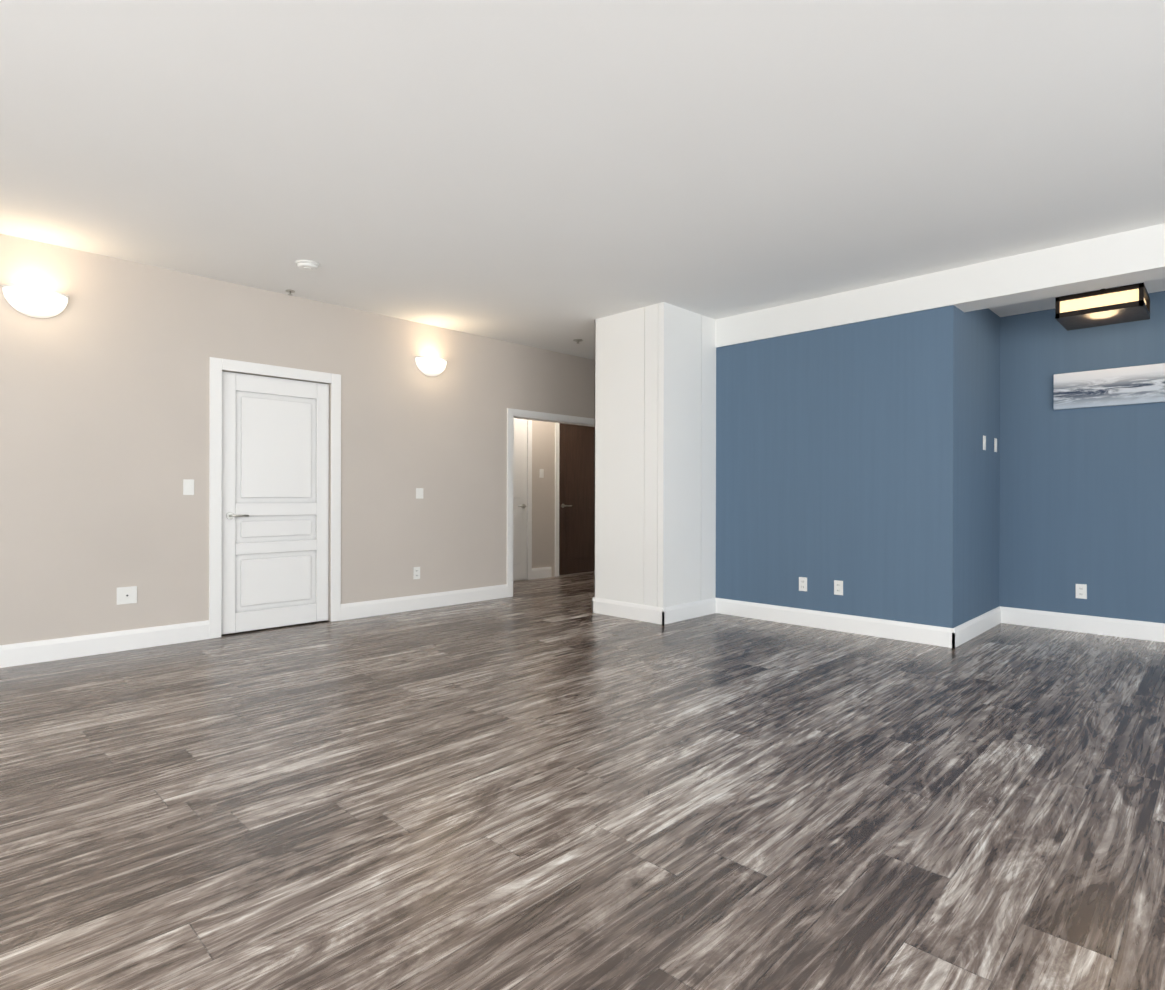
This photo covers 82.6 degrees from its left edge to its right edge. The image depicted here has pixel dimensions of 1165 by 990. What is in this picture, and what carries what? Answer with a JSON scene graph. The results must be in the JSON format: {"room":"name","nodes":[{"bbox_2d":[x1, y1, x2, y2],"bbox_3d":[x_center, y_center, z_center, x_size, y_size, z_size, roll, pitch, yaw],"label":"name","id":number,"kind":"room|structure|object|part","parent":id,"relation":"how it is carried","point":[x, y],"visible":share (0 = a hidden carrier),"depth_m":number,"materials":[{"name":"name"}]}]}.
{"room":"empty living room","nodes":[
{"label":"empty living room","id":0,"kind":"room"},
{"bbox_2d":[0,234,594,644],"bbox_3d":[-2.621,-0.278,5.362,0.140,2.740,10.550,0,0,44],"label":"wall","id":1,"kind":"structure","parent":0,"point":[104,413],"depth_m":4.92,"materials":[{"name":"beige paint"}]},
{"bbox_2d":[2,285,68,317],"bbox_3d":[-3.504,-1.234,4.262,0.135,0.168,0.338,0,0,44],"label":"sconce","id":2,"kind":"object","parent":1,"relation":"attached to","point":[35,302],"visible":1,"depth_m":4.23,"materials":[{"name":"white glass"}]},
{"bbox_2d":[0,620,208,667],"bbox_3d":[-4.487,1.018,3.354,0.016,0.140,4.713,0,0,44],"label":"baseboard","id":3,"kind":"structure","parent":1,"relation":"attached to","point":[24,653],"depth_m":4.54,"materials":[{"name":"white wood"}]},
{"bbox_2d":[117,586,136,604],"bbox_3d":[-3.201,0.706,4.661,0.018,0.120,0.120,0,0,44],"label":"outlet","id":4,"kind":"object","parent":1,"relation":"attached to","point":[126,595],"visible":1,"depth_m":4.66,"materials":[{"name":"white plastic"}]},
{"bbox_2d":[183,479,193,494],"bbox_3d":[-2.931,-0.059,4.938,0.012,0.116,0.072,0,0,44],"label":"light switch","id":5,"kind":"object","parent":1,"relation":"attached to","point":[188,486],"visible":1,"depth_m":4.93,"materials":[{"name":"white plastic"}]},
{"bbox_2d":[221,371,328,634],"bbox_3d":[-2.485,0.062,5.419,0.099,2.037,0.855,0,0,44],"label":"door","id":6,"kind":"structure","parent":1,"relation":"in","point":[275,488],"depth_m":5.41,"materials":[{"name":"white wood"}]},
{"bbox_3d":[-2.693,0.162,5.180,0.059,0.056,0.148,0,0,44],"label":"main door handle","id":7,"kind":"part","parent":6,"relation":"part of","materials":[{"name":"silver metal"}]},
{"bbox_2d":[209,357,340,638],"bbox_3d":[-2.470,0.022,5.404,0.018,2.140,1.037,0,0,44],"label":"door frame","id":8,"kind":"structure","parent":1,"relation":"attached to","point":[217,366],"depth_m":5.09,"materials":[{"name":"white wood"}]},
{"bbox_2d":[413,567,419,578],"bbox_3d":[-1.579,0.744,6.320,0.009,0.116,0.072,0,0,44],"label":"electrical outlet","id":9,"kind":"object","parent":1,"relation":"attached to","point":[416,572],"visible":1,"depth_m":6.31,"materials":[{"name":"white plastic"}]},
{"bbox_2d":[416,488,422,498],"bbox_3d":[-1.555,-0.016,6.340,0.012,0.100,0.080,0,0,44],"label":"light switch","id":10,"kind":"object","parent":1,"relation":"attached to","point":[419,493],"visible":1,"depth_m":6.33,"materials":[{"name":"white plastic"}]},
{"bbox_2d":[340,584,507,620],"bbox_3d":[-1.459,1.024,6.438,0.016,0.140,1.858,0,0,44],"label":"baseboard","id":11,"kind":"structure","parent":1,"relation":"attached to","point":[355,610],"depth_m":6.34,"materials":[{"name":"white wood"}]},
{"bbox_2d":[415,356,446,376],"bbox_3d":[-1.431,-1.230,6.374,0.135,0.168,0.338,0,0,44],"label":"sconce","id":12,"kind":"object","parent":1,"relation":"attached to","point":[430,366],"visible":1,"depth_m":6.32,"materials":[{"name":"white glass"}]},
{"bbox_2d":[507,408,594,596],"bbox_3d":[-0.268,0.084,7.748,0.156,2.025,1.677,0,0,44],"label":"trim","id":13,"kind":"structure","parent":1,"relation":"attached to","point":[512,414],"depth_m":7.13,"materials":[{"name":"white wood"}]},
{"bbox_2d":[515,420,593,580],"bbox_3d":[-0.773,-0.275,8.585,0.120,2.740,3.362,0,0,44],"label":"wall","id":14,"kind":"structure","parent":0,"point":[543,500],"depth_m":8.76,"materials":[{"name":"beige paint"}]},
{"bbox_2d":[513,418,531,580],"bbox_3d":[-1.004,-0.121,8.251,0.017,2.430,0.980,0,0,44],"label":"door","id":15,"kind":"structure","parent":14,"relation":"in","point":[522,494],"depth_m":8.49,"materials":[{"name":"white wood"}]},
{"bbox_2d":[539,469,543,477],"bbox_3d":[-0.536,-0.285,8.732,0.012,0.116,0.072,0,0,44],"label":"light switch","id":16,"kind":"object","parent":14,"relation":"attached to","point":[541,473],"visible":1,"depth_m":8.72,"materials":[{"name":"white plastic"}]},
{"bbox_2d":[532,567,551,578],"bbox_3d":[-0.541,1.025,8.728,0.016,0.140,0.350,0,0,44],"label":"baseboard","id":17,"kind":"structure","parent":14,"relation":"attached to","point":[543,572],"depth_m":8.72,"materials":[{"name":"white wood"}]},
{"bbox_2d":[555,423,594,576],"bbox_3d":[-0.002,-0.119,9.272,0.017,2.430,1.040,0,0,44],"label":"entry door","id":18,"kind":"structure","parent":14,"relation":"in","point":[574,485],"depth_m":9.16,"materials":[{"name":"brown wood"}]},
{"bbox_2d":[0,572,1164,989],"bbox_3d":[0.191,1.160,2.669,10.550,0.120,10.650,0,0,44],"label":"floor","id":19,"kind":"structure","parent":0,"point":[546,784],"depth_m":2.33,"materials":[{"name":"laminate"}]},
{"bbox_2d":[592,597,663,624],"bbox_3d":[0.399,1.029,5.905,0.814,0.140,0.016,0,0,44],"label":"baseboard","id":20,"kind":"structure","parent":19,"relation":"on","point":[639,612],"depth_m":5.89,"materials":[{"name":"white wood"}]},
{"bbox_2d":[594,302,715,607],"bbox_3d":[0.702,-0.271,6.226,0.805,2.740,0.862,0,0,44],"label":"column","id":21,"kind":"structure","parent":19,"relation":"on","point":[655,469],"depth_m":5.90,"materials":[{"name":"paint"}]},
{"bbox_2d":[664,598,715,624],"bbox_3d":[0.961,1.030,5.908,0.016,0.140,0.750,0,0,44],"label":"baseboard","id":22,"kind":"structure","parent":19,"relation":"on","point":[681,612],"depth_m":5.88,"materials":[{"name":"white wood"}]},
{"bbox_2d":[716,598,959,647],"bbox_3d":[1.963,1.033,5.493,2.025,0.140,0.016,0,0,44],"label":"baseboard","id":23,"kind":"structure","parent":19,"relation":"on","point":[897,630],"depth_m":5.33,"materials":[{"name":"white wood"}]},
{"bbox_2d":[716,305,999,627],"bbox_3d":[2.166,-0.267,6.283,2.814,2.740,1.392,0,0,44],"label":"wall block","id":24,"kind":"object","parent":19,"relation":"on","point":[860,462],"visible":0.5,"depth_m":5.33,"materials":[{"name":"paint"}]},
{"bbox_2d":[799,577,806,590],"bbox_3d":[1.861,0.752,5.598,0.072,0.116,0.009,0,0,44],"label":"electrical outlet","id":25,"kind":"object","parent":24,"relation":"attached to","point":[802,583],"visible":1,"depth_m":5.60,"materials":[{"name":"white plastic"}]},
{"bbox_2d":[834,580,842,594],"bbox_3d":[2.078,0.753,5.384,0.072,0.116,0.009,0,0,44],"label":"electrical outlet","id":26,"kind":"object","parent":24,"relation":"attached to","point":[838,587],"visible":1,"depth_m":5.38,"materials":[{"name":"white plastic"}]},
{"bbox_2d":[956,606,1003,644],"bbox_3d":[3.152,1.036,5.271,0.016,0.140,1.290,0,0,44],"label":"baseboard","id":27,"kind":"structure","parent":24,"relation":"attached to","point":[974,627],"depth_m":5.28,"materials":[{"name":"white wood"}]},
{"bbox_2d":[983,435,985,449],"bbox_3d":[3.269,-0.424,5.389,0.012,0.116,0.072,0,0,44],"label":"light switch","id":28,"kind":"object","parent":24,"relation":"attached to","point":[984,442],"visible":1,"depth_m":5.38,"materials":[{"name":"white plastic"}]},
{"bbox_2d":[994,438,996,451],"bbox_3d":[3.521,-0.424,5.646,0.012,0.116,0.072,0,0,44],"label":"light switch","id":29,"kind":"object","parent":24,"relation":"attached to","point":[995,444],"visible":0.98,"depth_m":5.63,"materials":[{"name":"white plastic"}]},
{"bbox_2d":[0,0,1164,359],"bbox_3d":[0.198,-1.700,2.668,10.550,0.120,10.650,0,0,44],"label":"ceiling","id":30,"kind":"structure","parent":0,"point":[560,176],"depth_m":3.10,"materials":[{"name":"paint"}]},
{"bbox_2d":[286,290,294,295],"bbox_3d":[-2.359,-1.631,5.353,0.070,0.034,0.070,0,0,44],"label":"sprinkler","id":31,"kind":"object","parent":30,"relation":"attached to","point":[290,292],"visible":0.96,"depth_m":5.35,"materials":[{"name":"silver metal"}]},
{"bbox_2d":[295,260,319,270],"bbox_3d":[-1.957,-1.627,4.720,0.164,0.038,0.164,0,0,44],"label":"smoke detector","id":32,"kind":"object","parent":30,"relation":"attached to","point":[307,265],"visible":0.98,"depth_m":4.68,"materials":[{"name":"white plastic"}]},
{"bbox_2d":[573,339,582,343],"bbox_3d":[-0.048,-1.626,7.036,0.100,0.034,0.100,0,0,44],"label":"sprinkler","id":33,"kind":"object","parent":30,"relation":"attached to","point":[577,340],"visible":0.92,"depth_m":7.03,"materials":[{"name":"silver metal"}]},
{"bbox_2d":[715,223,1164,347],"bbox_3d":[3.779,-1.502,3.905,6.872,0.260,0.285,0,0,44],"label":"bulkhead","id":34,"kind":"object","parent":30,"relation":"attached to","point":[1124,258],"visible":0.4,"depth_m":4.67,"materials":[{"name":"white paint"}]},
{"bbox_2d":[989,278,1164,316],"bbox_3d":[4.975,-1.584,3.675,4.843,0.090,1.082,0,0,44],"label":"ceiling","id":35,"kind":"structure","parent":0,"point":[1153,286],"depth_m":5.37,"materials":[{"name":"paint"}]},
{"bbox_2d":[1055,282,1149,330],"bbox_3d":[3.700,-1.398,4.716,0.480,0.290,0.480,0,0,44],"label":"ceiling light","id":36,"kind":"object","parent":35,"relation":"hanging from","point":[1117,305],"visible":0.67,"depth_m":4.60,"materials":[{"name":"black metal"}]},
{"bbox_2d":[999,291,1164,622],"bbox_3d":[5.417,-0.258,4.094,5.093,2.740,0.140,0,0,44],"label":"wall","id":37,"kind":"structure","parent":0,"point":[1082,495],"depth_m":5.37,"materials":[{"name":"blue paint"}]},
{"bbox_2d":[1076,584,1086,598],"bbox_3d":[4.025,0.778,5.354,0.072,0.116,0.009,0,0,44],"label":"outlet","id":38,"kind":"object","parent":37,"relation":"attached to","point":[1081,591],"visible":1,"depth_m":5.35,"materials":[{"name":"white plastic"}]},
{"bbox_2d":[1004,607,1164,641],"bbox_3d":[5.332,1.042,4.067,4.813,0.140,0.016,0,0,44],"label":"baseboard","id":39,"kind":"structure","parent":37,"relation":"attached to","point":[1142,630],"depth_m":5.32,"materials":[{"name":"white wood"}]},
{"bbox_2d":[1053,363,1164,409],"bbox_3d":[4.391,-0.846,4.982,1.404,0.290,0.031,0,0,44],"label":"picture","id":40,"kind":"object","parent":37,"relation":"attached to","point":[1142,384],"visible":0.96,"depth_m":5.20}
]}

